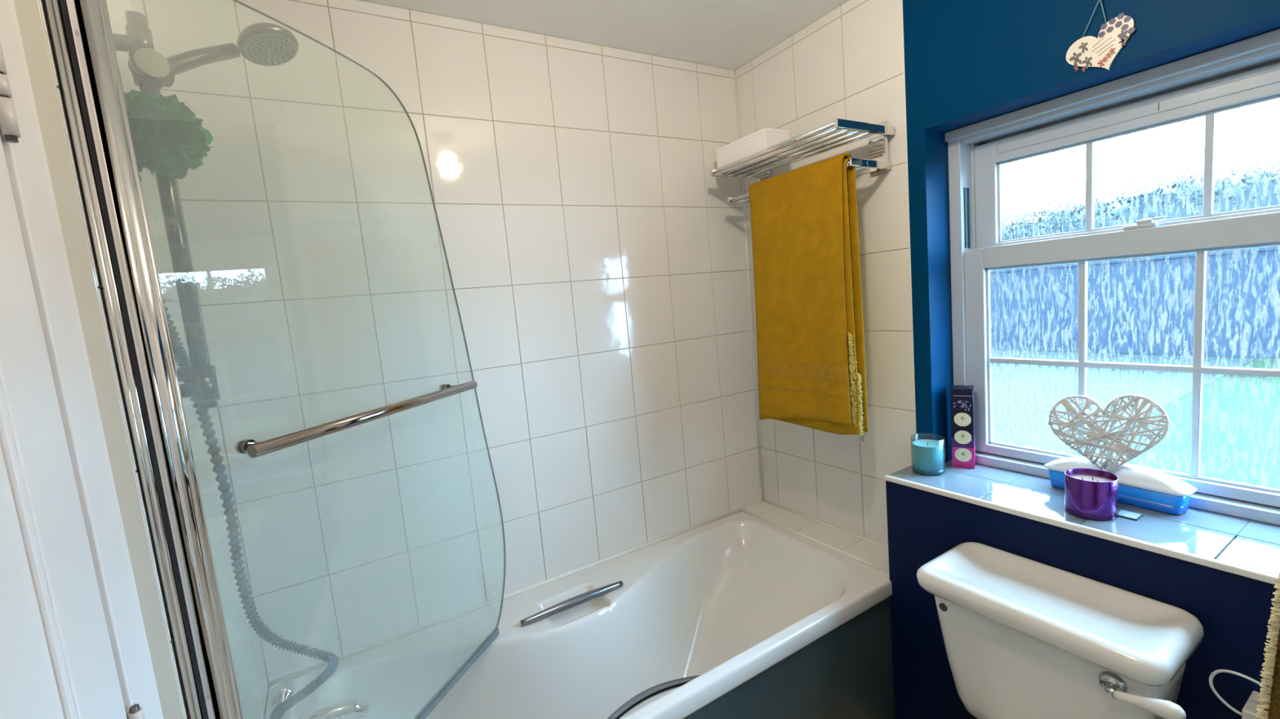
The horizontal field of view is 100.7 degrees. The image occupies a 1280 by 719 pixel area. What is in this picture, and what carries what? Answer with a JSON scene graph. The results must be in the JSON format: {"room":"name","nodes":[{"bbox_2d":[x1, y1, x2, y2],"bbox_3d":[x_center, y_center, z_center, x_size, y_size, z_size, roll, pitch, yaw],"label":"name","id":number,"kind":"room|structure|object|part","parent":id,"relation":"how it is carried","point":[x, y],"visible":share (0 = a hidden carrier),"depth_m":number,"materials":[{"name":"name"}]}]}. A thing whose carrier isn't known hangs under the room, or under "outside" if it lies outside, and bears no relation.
{"room":"bathroom","nodes":[
{"label":"bathroom","id":0,"kind":"room"},
{"bbox_2d":[39,0,268,718],"bbox_3d":[-0.919,0.250,1.022,0.121,2.282,0.750,-9,8,-31],"label":"wall","id":1,"kind":"structure","parent":0,"point":[245,646],"depth_m":1.06,"materials":[{"name":"beige tile"}]},
{"bbox_2d":[13,0,185,718],"bbox_3d":[-0.687,0.264,0.722,0.032,2.281,0.004,-9,8,-31],"label":"trim","id":2,"kind":"structure","parent":1,"relation":"attached to","point":[28,12],"depth_m":0.69,"materials":[{"name":"beige"}]},
{"bbox_2d":[112,10,338,718],"bbox_3d":[-0.728,0.056,1.018,0.136,1.359,0.312,-1,8,34],"label":"shower","id":3,"kind":"object","parent":1,"relation":"attached to","point":[263,43],"visible":0.84,"depth_m":0.92,"materials":[{"name":"silver metal"}]},
{"bbox_3d":[-0.805,-0.476,0.875,0.063,0.046,0.057,-1,8,34],"label":"slider knob","id":4,"kind":"part","parent":3,"relation":"part of","materials":[{"name":"silver metal"}]},
{"bbox_2d":[123,80,213,179],"bbox_3d":[-0.762,-0.376,0.845,0.126,0.168,0.134,-9,8,-31],"label":"bath puff","id":5,"kind":"object","parent":3,"relation":"hanging from","point":[168,140],"visible":0.8,"depth_m":0.82,"materials":[{"name":"green plastic"}]},
{"bbox_3d":[-0.790,-0.238,0.899,0.025,0.652,0.025,-9,8,-31],"label":"riser rail","id":6,"kind":"part","parent":3,"relation":"part of","materials":[{"name":"silver metal"}]},
{"bbox_3d":[-0.710,-0.596,1.020,0.086,0.031,0.086,-9,8,-31],"label":"spray plate","id":7,"kind":"part","parent":3,"relation":"part of","materials":[{"name":"grey"}]},
{"bbox_2d":[44,0,506,718],"bbox_3d":[-0.545,0.094,1.113,0.089,1.480,0.832,-3,7,20],"label":"screen","id":8,"kind":"object","parent":1,"relation":"attached to","point":[81,30],"visible":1,"depth_m":0.73,"materials":[{"name":"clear glass"}]},
{"bbox_3d":[-0.628,0.142,0.866,0.058,0.023,0.023,-3,7,18],"label":"bar post","id":9,"kind":"part","parent":8,"relation":"part of","materials":[{"name":"silver metal"}]},
{"bbox_3d":[-0.560,0.092,1.149,0.006,1.458,0.775,-3,7,18],"label":"glass panel","id":10,"kind":"part","parent":8,"relation":"part of","materials":[{"name":"grey"}]},
{"bbox_3d":[-0.478,0.073,1.347,0.058,0.023,0.023,-3,7,18],"label":"bar post","id":11,"kind":"part","parent":8,"relation":"part of","materials":[{"name":"silver metal"}]},
{"bbox_2d":[142,0,762,688],"bbox_3d":[-0.302,0.106,1.792,1.997,2.282,0.061,-9,8,-31],"label":"wall","id":12,"kind":"structure","parent":0,"point":[597,259],"depth_m":1.58,"materials":[{"name":"beige tile"}]},
{"bbox_2d":[360,0,848,70],"bbox_3d":[0.238,-1.027,0.835,2.247,0.080,2.120,-9,8,-31],"label":"ceiling","id":13,"kind":"structure","parent":0,"point":[729,34],"depth_m":1.67,"materials":[{"name":"white paint"}]},
{"bbox_2d":[735,0,1279,546],"bbox_3d":[1.113,0.016,1.464,0.301,2.282,2.080,-9,8,-31],"label":"wall","id":14,"kind":"structure","parent":0,"point":[847,64],"depth_m":1.60,"materials":[{"name":"beige tile"}]},
{"bbox_2d":[710,118,894,204],"bbox_3d":[0.505,-0.639,1.754,0.262,0.146,0.564,-9,8,-31],"label":"towel rack","id":15,"kind":"object","parent":14,"relation":"attached to","point":[759,165],"visible":0.83,"depth_m":1.63,"materials":[{"name":"silver metal"}]},
{"bbox_3d":[0.365,-0.689,1.972,0.258,0.024,0.011,-9,8,-31],"label":"shelf arm","id":16,"kind":"part","parent":15,"relation":"part of","materials":[{"name":"silver metal"}]},
{"bbox_3d":[0.400,-0.642,1.997,0.186,0.108,0.010,-9,8,-31],"label":"rail arm","id":17,"kind":"part","parent":15,"relation":"part of","materials":[{"name":"silver metal"}]},
{"bbox_2d":[715,127,790,168],"bbox_3d":[0.397,-0.734,1.884,0.114,0.085,0.254,-9,8,-31],"label":"box","id":18,"kind":"object","parent":15,"relation":"on","point":[762,139],"visible":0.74,"depth_m":1.81,"materials":[{"name":"white"}]},
{"bbox_3d":[0.394,-0.771,1.880,0.114,0.011,0.254,-9,8,-31],"label":"box lid","id":19,"kind":"part","parent":18,"relation":"part of","materials":[{"name":"white plastic"}]},
{"bbox_3d":[0.481,-0.669,2.033,0.012,0.146,0.060,-9,8,-31],"label":"wall plate","id":20,"kind":"part","parent":15,"relation":"part of","materials":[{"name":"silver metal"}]},
{"bbox_2d":[749,152,867,440],"bbox_3d":[0.532,-0.179,1.720,0.085,0.853,0.413,-9,8,-31],"label":"towel","id":21,"kind":"object","parent":15,"relation":"hanging from","point":[810,326],"visible":1,"depth_m":1.67,"materials":[{"name":"yellow fabric"}]},
{"bbox_3d":[0.644,-0.662,1.513,0.258,0.024,0.011,-9,8,-31],"label":"shelf arm","id":22,"kind":"part","parent":15,"relation":"part of","materials":[{"name":"silver metal"}]},
{"bbox_3d":[0.671,-0.616,1.550,0.186,0.108,0.010,-9,8,-31],"label":"rail arm","id":23,"kind":"part","parent":15,"relation":"part of","materials":[{"name":"silver metal"}]},
{"bbox_3d":[0.730,-0.645,1.623,0.012,0.146,0.060,-9,8,-31],"label":"wall plate","id":24,"kind":"part","parent":15,"relation":"part of","materials":[{"name":"silver metal"}]},
{"bbox_2d":[901,0,916,440],"bbox_3d":[0.802,-0.393,1.581,0.004,1.441,0.004,-9,8,-31],"label":"trim","id":25,"kind":"structure","parent":14,"relation":"attached to","point":[901,0],"depth_m":1.57,"materials":[{"name":"white plastic"}]},
{"bbox_2d":[944,28,1279,525],"bbox_3d":[1.257,-0.157,1.191,0.117,0.988,1.052,-9,8,-31],"label":"window","id":26,"kind":"structure","parent":14,"relation":"in","point":[1239,74],"depth_m":1.28,"materials":[{"name":"grey plastic"}]},
{"bbox_3d":[1.090,-0.128,1.473,0.001,0.272,0.227,-9,8,-31],"label":"pane","id":27,"kind":"part","parent":26,"relation":"part of","materials":[{"name":"glass"}]},
{"bbox_3d":[1.113,0.133,1.503,0.001,0.255,0.227,-9,8,-31],"label":"pane","id":28,"kind":"part","parent":26,"relation":"part of","materials":[{"name":"clear glass"}]},
{"bbox_3d":[1.099,-0.448,1.451,0.001,0.227,0.210,-9,8,-31],"label":"pane","id":29,"kind":"part","parent":26,"relation":"part of","materials":[{"name":"clear glass"}]},
{"bbox_3d":[1.174,-0.626,1.112,0.022,0.026,1.051,-9,8,-31],"label":"head trim","id":30,"kind":"part","parent":26,"relation":"part of","materials":[{"name":"grey plastic"}]},
{"bbox_3d":[1.264,-0.001,1.204,0.036,0.614,1.006,-9,8,-31],"label":"sash","id":31,"kind":"part","parent":26,"relation":"part of","materials":[{"name":"grey plastic"}]},
{"bbox_3d":[1.258,-0.444,1.174,0.035,0.321,0.963,-9,8,-31],"label":"sash","id":32,"kind":"part","parent":26,"relation":"part of","materials":[{"name":"grey plastic"}]},
{"bbox_2d":[997,68,1279,153],"bbox_3d":[1.231,-0.575,1.148,0.005,0.025,0.838,-9,8,-31],"label":"vent","id":33,"kind":"object","parent":26,"relation":"attached to","point":[1258,81],"depth_m":1.23,"materials":[{"name":"grey plastic"}]},
{"bbox_3d":[1.227,0.144,1.315,0.001,0.255,0.213,-9,8,-31],"label":"pane","id":34,"kind":"part","parent":26,"relation":"part of","materials":[{"name":"clear glass"}]},
{"bbox_3d":[1.204,-0.117,1.286,0.001,0.272,0.213,-9,8,-31],"label":"pane","id":35,"kind":"part","parent":26,"relation":"part of","materials":[{"name":"glass"}]},
{"bbox_3d":[1.209,-0.437,1.270,0.001,0.227,0.213,-9,8,-31],"label":"pane","id":36,"kind":"part","parent":26,"relation":"part of","materials":[{"name":"clear glass"}]},
{"bbox_3d":[1.338,0.155,1.133,0.001,0.255,0.213,-9,8,-31],"label":"pane","id":37,"kind":"part","parent":26,"relation":"part of","materials":[{"name":"clear glass"}]},
{"bbox_3d":[1.315,-0.106,1.103,0.001,0.272,0.213,-9,8,-31],"label":"pane","id":38,"kind":"part","parent":26,"relation":"part of","materials":[{"name":"glass"}]},
{"bbox_3d":[1.320,-0.426,1.087,0.001,0.227,0.213,-9,8,-31],"label":"pane","id":39,"kind":"part","parent":26,"relation":"part of","materials":[{"name":"clear glass"}]},
{"bbox_3d":[0.993,-0.783,1.144,0.015,0.008,0.008,-9,8,-31],"label":"nail","id":40,"kind":"object","parent":14,"relation":"attached to","visible":0},
{"bbox_2d":[1066,0,1135,71],"bbox_3d":[1.000,-0.704,1.156,0.010,0.155,0.120,-9,8,-31],"label":"plaque","id":41,"kind":"object","parent":40,"relation":"hanging from","point":[1086,51],"visible":1,"depth_m":1.15,"materials":[{"name":"beige wood"}]},
{"bbox_2d":[1069,52,1081,66],"bbox_3d":[0.980,-0.675,1.195,0.001,0.032,0.023,-9,8,-31],"label":"print","id":42,"kind":"object","parent":41,"relation":"attached to","point":[1075,58],"depth_m":1.19,"materials":[{"name":"grey paint"}]},
{"bbox_2d":[1078,42,1088,53],"bbox_3d":[0.986,-0.694,1.181,0.001,0.024,0.017,-9,8,-31],"label":"print","id":43,"kind":"object","parent":41,"relation":"on","point":[1082,46],"depth_m":1.18,"materials":[{"name":"grey paint"}]},
{"bbox_2d":[1081,56,1092,68],"bbox_3d":[0.993,-0.660,1.178,0.001,0.026,0.018,-9,8,-31],"label":"print","id":44,"kind":"object","parent":41,"relation":"attached to","point":[1086,61],"depth_m":1.18,"materials":[{"name":"grey paint"}]},
{"bbox_2d":[1097,59,1104,67],"bbox_3d":[1.006,-0.646,1.159,0.001,0.017,0.012,-9,8,-31],"label":"print","id":45,"kind":"object","parent":41,"relation":"attached to","point":[1100,63],"depth_m":1.16,"materials":[{"name":"red paint"}]},
{"bbox_2d":[1108,48,1115,54],"bbox_3d":[1.015,-0.662,1.141,0.001,0.015,0.011,-9,8,-31],"label":"print","id":46,"kind":"object","parent":41,"relation":"attached to","point":[1111,51],"depth_m":1.14,"materials":[{"name":"red paint"}]},
{"bbox_2d":[1118,38,1125,46],"bbox_3d":[1.022,-0.672,1.125,0.001,0.017,0.012,-9,8,-31],"label":"print","id":47,"kind":"object","parent":41,"relation":"on","point":[1122,42],"depth_m":1.13,"materials":[{"name":"grey paint"}]},
{"bbox_2d":[1117,30,1128,41],"bbox_3d":[1.022,-0.685,1.123,0.001,0.026,0.018,-9,8,-31],"label":"print","id":48,"kind":"object","parent":41,"relation":"on","point":[1122,35],"depth_m":1.12,"materials":[{"name":"grey"}]},
{"bbox_2d":[885,480,1277,718],"bbox_3d":[1.181,0.788,1.107,0.158,0.821,1.323,-9,8,-31],"label":"wall","id":49,"kind":"structure","parent":0,"point":[1233,611],"depth_m":1.23,"materials":[{"name":"blue paint"}]},
{"bbox_2d":[884,460,1279,585],"bbox_3d":[1.190,0.367,1.088,0.284,0.015,1.322,-9,8,-31],"label":"sill","id":50,"kind":"structure","parent":49,"relation":"on","point":[1240,546],"depth_m":1.16,"materials":[{"name":"beige tile"}]},
{"bbox_2d":[911,432,945,475],"bbox_3d":[0.856,0.281,1.579,0.089,0.106,0.089,-9,8,-31],"label":"glass candle","id":51,"kind":"object","parent":50,"relation":"on","point":[928,455],"visible":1,"depth_m":1.55,"materials":[{"name":"teal glass"}]},
{"bbox_3d":[0.861,0.326,1.584,0.083,0.013,0.083,-9,8,-31],"label":"glass","id":52,"kind":"part","parent":51,"relation":"part of","materials":[{"name":"teal glass"}]},
{"bbox_2d":[950,385,975,469],"bbox_3d":[0.971,0.200,1.595,0.058,0.243,0.060,-1,8,35],"label":"gift box","id":53,"kind":"object","parent":50,"relation":"on","point":[962,402],"visible":1,"depth_m":1.57,"materials":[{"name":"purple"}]},
{"bbox_2d":[953,400,971,410],"bbox_3d":[0.949,0.137,1.564,0.046,0.036,0.001,-1,8,35],"label":"print","id":54,"kind":"object","parent":53,"relation":"on","point":[958,405],"depth_m":1.56,"materials":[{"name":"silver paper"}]},
{"bbox_2d":[954,431,971,444],"bbox_3d":[0.958,0.231,1.574,0.043,0.040,0.001,-1,8,35],"label":"print","id":55,"kind":"object","parent":53,"relation":"on","point":[960,437],"depth_m":1.57,"materials":[{"name":"beige paper"}]},
{"bbox_2d":[954,413,971,426],"bbox_3d":[0.953,0.177,1.568,0.043,0.040,0.001,-1,8,35],"label":"print","id":56,"kind":"object","parent":53,"relation":"on","point":[960,419],"depth_m":1.57,"materials":[{"name":"beige paper"}]},
{"bbox_2d":[955,448,972,462],"bbox_3d":[0.963,0.284,1.580,0.043,0.040,0.001,-1,8,35],"label":"print","id":57,"kind":"object","parent":53,"relation":"attached to","point":[962,455],"depth_m":1.58,"materials":[{"name":"beige paper"}]},
{"bbox_2d":[1064,468,1118,520],"bbox_3d":[1.044,0.311,1.229,0.096,0.092,0.096,-9,8,-31],"label":"candle","id":58,"kind":"object","parent":50,"relation":"on","point":[1091,494],"visible":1,"depth_m":1.20,"materials":[{"name":"purple glass"}]},
{"bbox_2d":[1044,457,1196,515],"bbox_3d":[1.157,0.291,1.295,0.069,0.095,0.278,-9,7,-28],"label":"pack","id":59,"kind":"object","parent":50,"relation":"on","point":[1141,486],"visible":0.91,"depth_m":1.23,"materials":[{"name":"blue plastic"}]},
{"bbox_2d":[1048,394,1169,473],"bbox_3d":[1.126,0.183,1.288,0.050,0.207,0.229,-9,8,-31],"label":"heart","id":60,"kind":"object","parent":59,"relation":"on","point":[1100,433],"visible":0.96,"depth_m":1.27,"materials":[{"name":"grey wicker"}]},
{"bbox_2d":[1118,509,1143,520],"bbox_3d":[1.108,0.353,1.204,0.040,0.004,0.040,-9,8,-31],"label":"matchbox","id":61,"kind":"object","parent":50,"relation":"on","point":[1122,513],"visible":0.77,"depth_m":1.20,"materials":[{"name":"blue cardboard"}]},
{"bbox_2d":[1208,669,1263,718],"bbox_3d":[1.105,0.617,0.955,0.076,0.119,0.105,-9,8,-31],"label":"holder","id":62,"kind":"object","parent":49,"relation":"attached to","point":[1249,711],"visible":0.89,"depth_m":0.95,"materials":[{"name":"silver plastic"}]},
{"bbox_2d":[1064,505,1118,520],"bbox_3d":[1.048,0.349,1.234,0.096,0.010,0.096,-9,8,-31],"label":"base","id":63,"kind":"object","parent":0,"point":[1087,513],"depth_m":1.20,"materials":[{"name":"purple"}]},
{"bbox_3d":[0.321,1.316,1.024,1.947,0.050,2.120,-9,8,-31],"label":"floor","id":64,"kind":"structure","parent":0,"visible":0},
{"bbox_2d":[265,511,894,718],"bbox_3d":[-0.068,0.993,1.538,1.648,0.519,0.702,-9,8,-31],"label":"bathtub","id":65,"kind":"object","parent":64,"relation":"on","point":[741,615],"visible":0.98,"depth_m":1.56,"materials":[{"name":"white ceramic"}]},
{"bbox_2d":[268,682,368,718],"bbox_3d":[-0.684,0.788,1.132,0.192,0.140,0.332,-9,8,-31],"label":"mixer","id":66,"kind":"object","parent":65,"relation":"on","point":[281,692],"visible":0.74,"depth_m":1.16,"materials":[{"name":"silver metal"}]},
{"bbox_3d":[-0.822,0.773,1.220,0.049,0.050,0.036,-9,8,-31],"label":"tap handle","id":67,"kind":"part","parent":66,"relation":"part of","materials":[{"name":"silver metal"}]},
{"bbox_3d":[-0.202,0.746,1.632,0.339,0.027,0.028,-9,8,-31],"label":"grab handle","id":68,"kind":"part","parent":65,"relation":"part of","materials":[{"name":"silver metal"}]},
{"bbox_2d":[268,71,888,687],"bbox_3d":[-0.118,-0.120,1.449,1.774,1.770,0.699,-9,8,-31],"label":"sealant","id":69,"kind":"structure","parent":65,"relation":"attached to","point":[311,668],"depth_m":1.87,"materials":[{"name":"white plastic"}]},
{"bbox_3d":[0.019,0.808,1.252,0.364,0.026,0.056,-9,8,-31],"label":"grab handle","id":70,"kind":"part","parent":65,"relation":"part of","materials":[{"name":"silver metal"}]},
{"bbox_3d":[0.107,1.046,1.258,1.646,0.446,0.016,-9,8,-31],"label":"panel","id":71,"kind":"part","parent":65,"relation":"part of","materials":[{"name":"plastic"}]},
{"bbox_2d":[742,501,888,570],"bbox_3d":[0.683,0.888,1.994,0.128,0.512,0.697,-9,8,-31],"label":"ledge","id":72,"kind":"object","parent":64,"relation":"on","point":[877,555],"visible":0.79,"depth_m":1.94,"materials":[{"name":"beige tile"}]},
{"bbox_2d":[916,542,1204,718],"bbox_3d":[0.718,0.885,1.060,0.698,0.720,0.483,-9,8,-31],"label":"toilet","id":73,"kind":"object","parent":64,"relation":"on","point":[1024,638],"visible":1,"depth_m":1.10,"materials":[{"name":"white ceramic"}]},
{"bbox_3d":[0.863,0.587,0.904,0.030,0.049,0.098,-8,7,-25],"label":"flush lever","id":74,"kind":"part","parent":73,"relation":"part of","materials":[{"name":"white ceramic"}]},
{"bbox_3d":[-0.405,0.306,0.119,0.106,2.282,1.330,-9,8,-31],"label":"wall door","id":75,"kind":"structure","parent":0,"visible":0},
{"bbox_2d":[0,0,163,718],"bbox_3d":[-0.428,0.366,0.289,0.043,2.130,1.018,-9,8,-31],"label":"door","id":76,"kind":"structure","parent":75,"relation":"attached to","point":[73,642],"depth_m":0.57,"materials":[{"name":"white paint"}]},
{"bbox_3d":[-0.417,0.366,0.283,0.007,1.710,0.578,-9,8,-31],"label":"moulding","id":77,"kind":"part","parent":76,"relation":"part of","materials":[{"name":"white paint"}]},
{"bbox_3d":[0.867,0.198,0.059,2.197,2.282,0.080,-9,8,-31],"label":"wall","id":78,"kind":"structure","parent":0,"visible":0},
{"bbox_3d":[0.693,0.183,0.246,0.050,0.140,0.419,-9,8,-31],"label":"rail","id":79,"kind":"object","parent":78,"relation":"attached to","visible":0},
{"bbox_2d":[1256,573,1279,718],"bbox_3d":[0.684,0.512,0.347,0.084,0.728,0.388,-9,8,-31],"label":"hand towel","id":80,"kind":"object","parent":79,"relation":"hanging from","point":[1269,708],"visible":1,"depth_m":0.47,"materials":[{"name":"beige fabric"}]},
{"label":"outside","id":81,"kind":"structure","parent":0,"visible":0},
{"bbox_2d":[991,349,1279,489],"bbox_3d":[13.616,-1.683,19.481,39.650,0.060,44.000,-9,8,-31],"label":"lawn","id":82,"kind":"structure","parent":81,"point":[1228,402],"depth_m":4.92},
{"bbox_2d":[989,245,1279,358],"bbox_3d":[7.204,-1.064,11.521,0.260,1.660,17.000,-9,8,-31],"label":"wall","id":83,"kind":"structure","parent":82,"relation":"on","point":[1178,260],"depth_m":9.07,"materials":[{"name":"blue stone"}]},
{"bbox_2d":[991,156,1279,270],"bbox_3d":[9.051,-2.053,11.991,1.894,3.279,18.094,-9,8,-31],"label":"hedge","id":84,"kind":"object","parent":82,"relation":"on","point":[1116,213],"visible":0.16,"depth_m":9.78,"materials":[{"name":"green plant"}]},
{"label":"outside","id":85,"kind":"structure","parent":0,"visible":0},
{"bbox_2d":[991,350,1255,454],"bbox_3d":[2.426,0.377,10.080,9.600,0.028,10.650,-9,8,-31],"label":"patio","id":86,"kind":"structure","parent":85,"point":[1180,379],"depth_m":7.15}
]}

